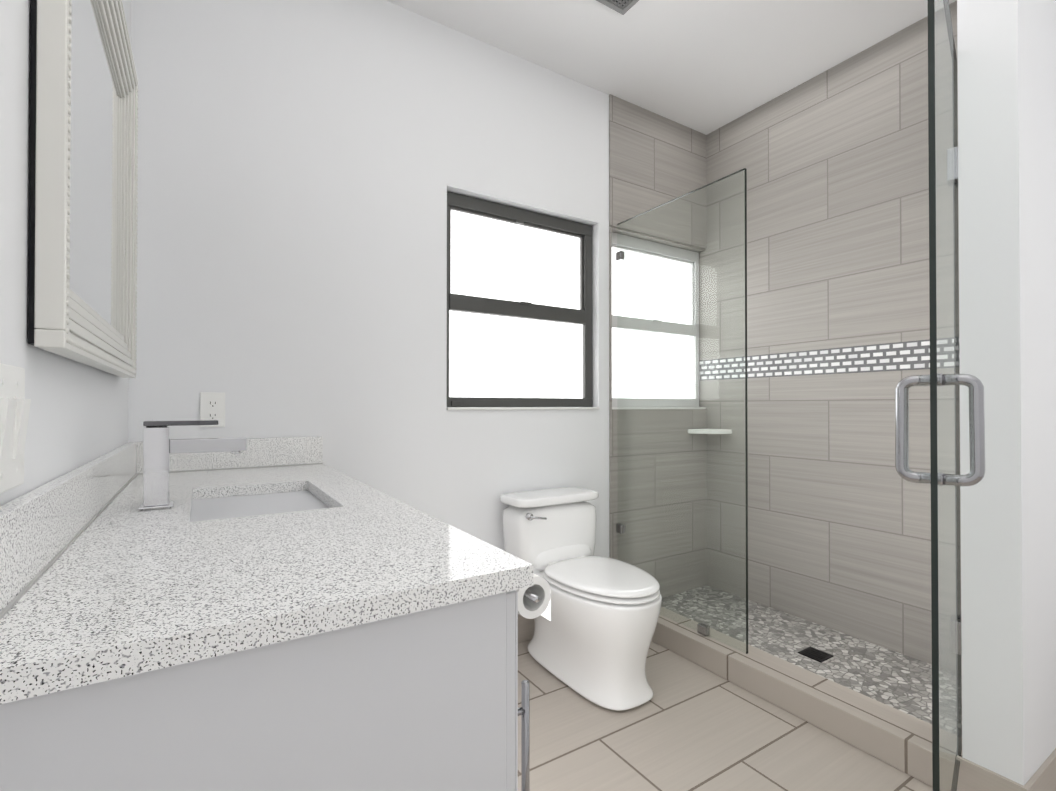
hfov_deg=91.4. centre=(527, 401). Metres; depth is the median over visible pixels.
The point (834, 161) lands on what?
wall tile
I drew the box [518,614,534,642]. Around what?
baseboard
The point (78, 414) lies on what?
wall
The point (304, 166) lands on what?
wall
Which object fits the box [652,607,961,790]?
shower curb
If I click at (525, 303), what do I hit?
lock
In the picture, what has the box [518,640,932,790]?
floor
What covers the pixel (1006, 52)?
wall
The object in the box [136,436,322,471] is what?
backsplash
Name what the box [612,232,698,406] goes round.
shower window
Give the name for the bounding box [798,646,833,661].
shower drain
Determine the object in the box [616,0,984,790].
shower enclosure
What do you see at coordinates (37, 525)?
backsplash
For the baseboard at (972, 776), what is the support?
attached to the wall at (1006, 52)
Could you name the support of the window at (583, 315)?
in the wall at (304, 166)
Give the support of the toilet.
on the floor at (690, 726)
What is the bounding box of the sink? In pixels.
[196,484,327,519]
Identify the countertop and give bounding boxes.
[0,464,535,707]
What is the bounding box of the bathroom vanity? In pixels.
[0,467,550,790]
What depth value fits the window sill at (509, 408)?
2.36 m
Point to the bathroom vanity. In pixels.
(428, 702)
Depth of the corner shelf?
2.91 m
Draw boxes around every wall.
[0,0,130,505]
[128,0,658,556]
[957,0,1055,785]
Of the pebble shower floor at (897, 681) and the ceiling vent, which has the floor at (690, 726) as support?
the pebble shower floor at (897, 681)
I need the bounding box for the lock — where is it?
[520,301,531,305]
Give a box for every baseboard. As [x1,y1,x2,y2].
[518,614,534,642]
[956,748,1055,790]
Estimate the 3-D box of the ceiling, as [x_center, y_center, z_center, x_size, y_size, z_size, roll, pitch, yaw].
[0.830,-1.670,0.899,3.140,0.120,3.850,0,-1,-32]
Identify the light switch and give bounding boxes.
[0,363,30,493]
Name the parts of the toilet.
lever, tank, tank lid, seat, seat lid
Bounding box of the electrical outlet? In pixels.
[200,392,224,426]
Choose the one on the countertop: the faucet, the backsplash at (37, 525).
the faucet
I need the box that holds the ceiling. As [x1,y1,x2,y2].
[386,0,956,134]
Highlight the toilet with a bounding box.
[500,487,661,710]
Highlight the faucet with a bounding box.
[136,420,247,507]
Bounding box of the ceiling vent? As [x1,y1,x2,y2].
[596,0,638,14]
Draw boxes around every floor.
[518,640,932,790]
[661,585,961,733]
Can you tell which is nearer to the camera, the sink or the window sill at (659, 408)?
the sink
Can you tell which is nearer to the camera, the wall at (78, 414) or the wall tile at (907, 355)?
the wall at (78, 414)
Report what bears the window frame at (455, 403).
attached to the window at (583, 315)
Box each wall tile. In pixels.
[609,94,707,597]
[699,1,961,674]
[699,337,959,380]
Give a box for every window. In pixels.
[447,191,592,406]
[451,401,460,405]
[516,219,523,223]
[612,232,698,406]
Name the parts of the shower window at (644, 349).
pane, pane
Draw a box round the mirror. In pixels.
[28,0,137,377]
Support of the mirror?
attached to the wall at (78, 414)
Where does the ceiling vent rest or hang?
in the ceiling
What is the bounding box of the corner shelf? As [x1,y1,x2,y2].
[688,428,731,433]
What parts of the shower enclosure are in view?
fixed glass, door handle, door glass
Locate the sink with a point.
(243, 501)
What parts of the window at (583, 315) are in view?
left window lower pane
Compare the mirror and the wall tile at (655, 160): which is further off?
the wall tile at (655, 160)
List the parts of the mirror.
glass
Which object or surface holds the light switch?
attached to the wall at (78, 414)
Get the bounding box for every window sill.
[447,407,599,409]
[612,407,705,408]
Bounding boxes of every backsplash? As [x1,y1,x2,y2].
[0,442,135,615]
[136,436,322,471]
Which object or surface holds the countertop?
on the bathroom vanity

